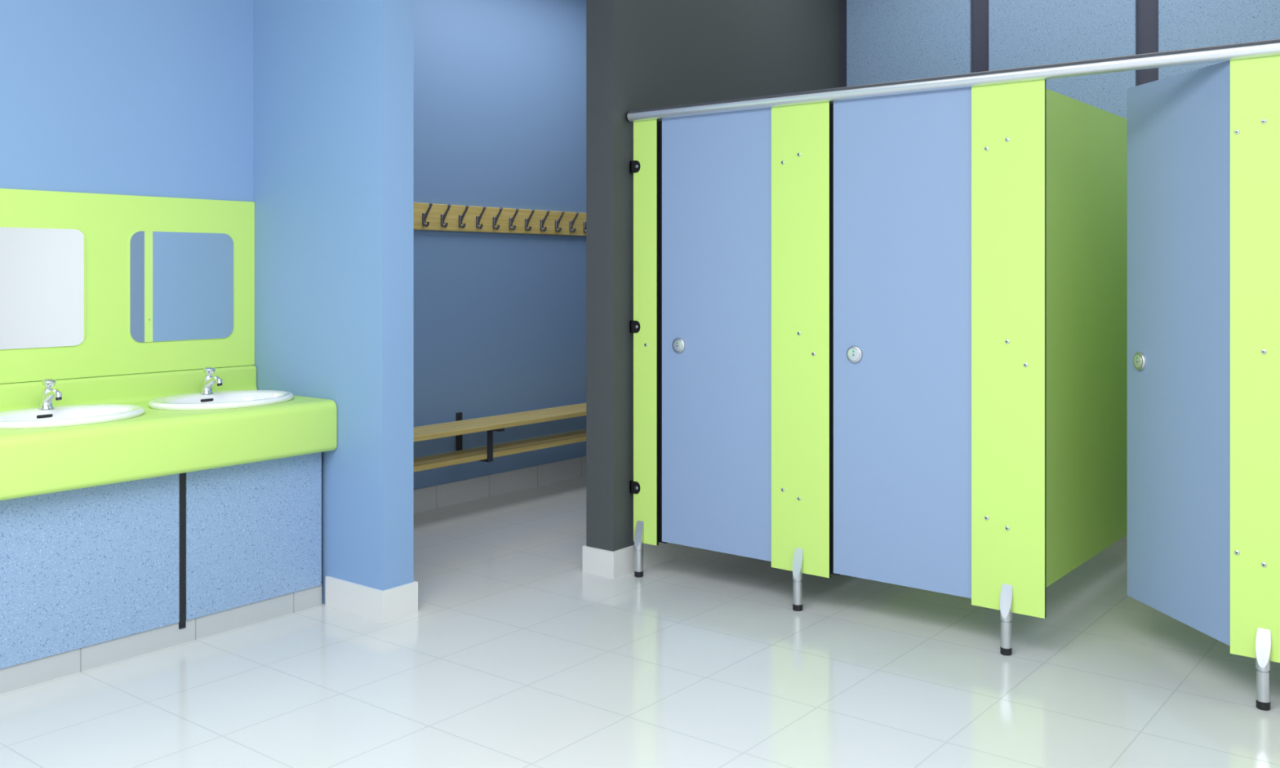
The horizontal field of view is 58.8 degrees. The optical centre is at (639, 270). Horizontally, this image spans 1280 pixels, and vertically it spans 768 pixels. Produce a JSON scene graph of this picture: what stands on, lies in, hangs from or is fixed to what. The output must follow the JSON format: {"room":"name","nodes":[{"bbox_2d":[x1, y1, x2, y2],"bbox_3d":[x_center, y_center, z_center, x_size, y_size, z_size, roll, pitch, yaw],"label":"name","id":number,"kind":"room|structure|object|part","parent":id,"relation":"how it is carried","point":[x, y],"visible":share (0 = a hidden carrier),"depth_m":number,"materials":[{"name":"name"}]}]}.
{"room":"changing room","nodes":[
{"label":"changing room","id":0,"kind":"room"},
{"bbox_2d":[0,0,253,384],"bbox_3d":[-3.533,-0.250,2.843,0.731,3.100,5.320,0,0,38],"label":"wall","id":1,"kind":"structure","parent":0,"point":[148,98],"depth_m":4.29,"materials":[{"name":"blue paint"}]},
{"bbox_2d":[0,188,254,383],"bbox_3d":[-2.502,0.056,3.559,0.010,0.675,2.919,0,0,38],"label":"panel","id":2,"kind":"object","parent":1,"relation":"attached to","point":[108,223],"visible":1,"depth_m":4.25,"materials":[{"name":"green laminate"}]},
{"bbox_2d":[0,226,86,349],"bbox_3d":[-2.162,0.064,3.981,0.005,0.423,0.434,0,0,38],"label":"wall mirror","id":3,"kind":"object","parent":2,"relation":"attached to","point":[43,271],"visible":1,"depth_m":4.03,"materials":[{"name":"clear glass"}]},
{"bbox_2d":[129,231,233,342],"bbox_3d":[-1.792,0.064,4.454,0.005,0.423,0.434,0,0,38],"label":"wall mirror","id":4,"kind":"object","parent":2,"relation":"attached to","point":[181,284],"visible":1,"depth_m":4.44,"materials":[{"name":"clear glass"}]},
{"bbox_2d":[253,0,413,604],"bbox_3d":[-1.522,-0.250,4.740,1.560,3.100,0.148,0,0,38],"label":"wall","id":5,"kind":"structure","parent":0,"point":[333,80],"depth_m":4.33,"materials":[{"name":"blue paint"}]},
{"bbox_2d":[324,576,417,622],"bbox_3d":[-1.430,1.244,4.668,1.352,0.113,0.172,0,0,38],"label":"baseboard","id":6,"kind":"structure","parent":5,"relation":"attached to","point":[366,602],"depth_m":4.27,"materials":[{"name":"white tile"}]},
{"bbox_2d":[413,0,586,489],"bbox_3d":[-0.707,-0.250,6.883,0.200,3.100,4.232,0,0,38],"label":"wall","id":7,"kind":"structure","parent":0,"point":[500,86],"depth_m":6.57,"materials":[{"name":"blue paint"}]},
{"bbox_2d":[413,403,586,471],"bbox_3d":[-0.819,0.919,6.293,0.350,0.249,3.000,0,0,38],"label":"bench","id":8,"kind":"object","parent":7,"relation":"attached to","point":[460,427],"visible":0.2,"depth_m":6.25,"materials":[{"name":"brown wood"}]},
{"bbox_3d":[-0.875,0.862,6.223,0.334,0.016,0.036,0,0,38],"label":"seat arm","id":9,"kind":"part","parent":8,"relation":"part of","materials":[{"name":"grey metal"}]},
{"bbox_2d":[413,202,586,235],"bbox_3d":[-0.922,-0.287,6.374,0.088,0.145,3.000,0,0,38],"label":"hook rail","id":10,"kind":"object","parent":7,"relation":"attached to","point":[427,216],"visible":0.45,"depth_m":6.51,"materials":[{"name":"brown wood"}]},
{"bbox_2d":[413,456,586,513],"bbox_3d":[-0.652,1.239,6.781,0.012,0.123,4.105,0,0,38],"label":"baseboard","id":11,"kind":"structure","parent":7,"relation":"attached to","point":[425,499],"depth_m":6.55,"materials":[{"name":"grey tile"}]},
{"bbox_2d":[0,475,1279,767],"bbox_3d":[0.521,1.350,2.450,7.600,0.100,9.900,0,0,38],"label":"floor","id":12,"kind":"structure","parent":0,"point":[512,655],"depth_m":3.60,"materials":[{"name":"tile"}]},
{"bbox_2d":[0,365,337,694],"bbox_3d":[-2.284,0.848,3.387,0.563,0.905,2.918,0,0,38],"label":"vanity unit","id":13,"kind":"object","parent":12,"relation":"on","point":[156,530],"visible":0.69,"depth_m":3.87,"materials":[{"name":"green laminate"}]},
{"bbox_3d":[-1.804,0.910,3.680,0.018,0.620,0.651,0,0,38],"label":"panel","id":14,"kind":"part","parent":13,"relation":"part of","materials":[{"name":"blue laminate"}]},
{"bbox_2d":[0,365,337,500],"bbox_3d":[-2.284,0.545,3.387,0.563,0.300,2.917,0,0,38],"label":"countertop","id":15,"kind":"structure","parent":13,"relation":"on","point":[154,443],"depth_m":3.93,"materials":[{"name":"green laminate"}]},
{"bbox_2d":[38,378,62,408],"bbox_3d":[-2.025,0.427,3.905,0.125,0.104,0.048,0,0,38],"label":"tap","id":16,"kind":"object","parent":15,"relation":"on","point":[48,393],"visible":1,"depth_m":3.90,"materials":[{"name":"silver metal"}]},
{"bbox_2d":[0,404,145,429],"bbox_3d":[-1.947,0.536,3.811,0.430,0.117,0.548,0,0,38],"label":"basin","id":17,"kind":"object","parent":15,"relation":"in","point":[87,414],"visible":0.56,"depth_m":3.85,"materials":[{"name":"white ceramic"}]},
{"bbox_2d":[200,366,222,394],"bbox_3d":[-1.652,0.427,4.381,0.125,0.104,0.048,0,0,38],"label":"tap","id":18,"kind":"object","parent":15,"relation":"on","point":[209,381],"visible":1,"depth_m":4.38,"materials":[{"name":"silver metal"}]},
{"bbox_2d":[147,390,293,410],"bbox_3d":[-1.574,0.536,4.287,0.430,0.117,0.548,0,0,38],"label":"basin","id":19,"kind":"object","parent":15,"relation":"in","point":[230,399],"visible":0.62,"depth_m":4.29,"materials":[{"name":"white ceramic"}]},
{"bbox_3d":[-1.413,0.910,4.179,0.018,0.620,0.562,0,0,38],"label":"panel","id":20,"kind":"part","parent":13,"relation":"part of","materials":[{"name":"blue laminate"}]},
{"bbox_2d":[629,101,831,611],"bbox_3d":[0.907,0.319,5.294,0.957,1.962,1.920,0,0,38],"label":"toilet cubicle","id":21,"kind":"object","parent":12,"relation":"on","point":[731,325],"visible":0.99,"depth_m":4.53,"materials":[{"name":"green laminate"}]},
{"bbox_3d":[-0.005,1.170,4.815,0.040,0.260,0.040,0,0,38],"label":"leg","id":22,"kind":"part","parent":21,"relation":"part of","materials":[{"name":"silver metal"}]},
{"bbox_3d":[0.309,0.252,4.605,0.541,1.776,0.013,0,0,38],"label":"door","id":23,"kind":"part","parent":21,"relation":"part of","materials":[{"name":"blue laminate"}]},
{"bbox_3d":[0.603,1.170,4.339,0.040,0.260,0.040,0,0,38],"label":"leg","id":24,"kind":"part","parent":21,"relation":"part of","materials":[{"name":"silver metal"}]},
{"bbox_2d":[626,39,1279,122],"bbox_3d":[0.972,-0.657,4.062,2.578,0.049,0.054,0,0,38],"label":"headrail","id":25,"kind":"object","parent":21,"relation":"on","point":[1267,47],"visible":1,"depth_m":3.88,"materials":[{"name":"silver metal"}]},
{"bbox_2d":[831,79,1127,655],"bbox_3d":[1.595,0.319,4.756,0.819,1.962,1.920,0,0,38],"label":"toilet cubicle","id":26,"kind":"object","parent":12,"relation":"on","point":[979,234],"visible":0.98,"depth_m":4.09,"materials":[{"name":"blue laminate"}]},
{"bbox_3d":[0.945,0.252,4.108,0.541,1.776,0.013,0,0,38],"label":"door","id":27,"kind":"part","parent":26,"relation":"part of","materials":[{"name":"blue laminate"}]},
{"bbox_3d":[1.239,1.170,3.841,0.040,0.260,0.040,0,0,38],"label":"leg","id":28,"kind":"part","parent":26,"relation":"part of","materials":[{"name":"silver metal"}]},
{"bbox_2d":[1127,55,1279,711],"bbox_3d":[2.299,0.319,4.205,0.652,1.962,1.920,0,0,38],"label":"toilet cubicle","id":29,"kind":"object","parent":12,"relation":"on","point":[1203,144],"visible":1,"depth_m":3.55,"materials":[{"name":"blue laminate"}]},
{"bbox_3d":[1.754,0.252,3.709,0.013,1.776,0.545,0,0,-9],"label":"door","id":30,"kind":"part","parent":29,"relation":"part of","materials":[{"name":"blue laminate"}]},
{"bbox_3d":[1.848,1.170,3.364,0.040,0.260,0.040,0,0,38],"label":"leg","id":31,"kind":"part","parent":29,"relation":"part of","materials":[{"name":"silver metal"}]},
{"bbox_2d":[586,0,840,551],"bbox_3d":[0.876,-0.250,6.172,0.150,3.100,3.400,0,0,38],"label":"wall","id":32,"kind":"structure","parent":0,"point":[641,54],"depth_m":4.88,"materials":[{"name":"grey paint"}]},
{"bbox_2d":[582,542,702,579],"bbox_3d":[0.839,1.244,6.124,0.174,0.113,3.302,0,0,38],"label":"baseboard","id":33,"kind":"structure","parent":32,"relation":"attached to","point":[613,565],"depth_m":4.86,"materials":[{"name":"white tile"}]},
{"bbox_2d":[840,0,1158,87],"bbox_3d":[2.248,-0.250,5.580,2.740,3.100,0.140,0,0,38],"label":"wall","id":34,"kind":"structure","parent":0,"point":[1147,11],"depth_m":5.85,"materials":[{"name":"grey painted plaster"}]},
{"bbox_2d":[846,0,971,86],"bbox_3d":[1.438,-0.300,6.113,0.711,2.996,0.020,0,0,38],"label":"panel","id":35,"kind":"object","parent":34,"relation":"attached to","point":[887,41],"visible":0.02,"depth_m":6.11,"materials":[{"name":"blue laminate"}]},
{"bbox_2d":[988,0,1136,119],"bbox_3d":[2.077,-0.300,5.613,0.712,2.996,0.020,0,0,38],"label":"panel","id":36,"kind":"object","parent":34,"relation":"attached to","point":[1022,33],"visible":0.02,"depth_m":5.57,"materials":[{"name":"blue laminate"}]},
{"bbox_2d":[1117,534,1127,542],"bbox_3d":[2.148,1.250,5.562,2.575,0.100,0.012,0,0,38],"label":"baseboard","id":37,"kind":"structure","parent":34,"relation":"attached to","point":[1124,539],"depth_m":5.42,"materials":[{"name":"white"}]},
{"bbox_2d":[1158,0,1279,79],"bbox_3d":[2.718,-0.300,5.111,0.710,2.996,0.020,0,0,38],"label":"panel","id":38,"kind":"object","parent":34,"relation":"attached to","point":[1183,24],"visible":0.02,"depth_m":5.18,"materials":[{"name":"blue laminate"}]}
]}

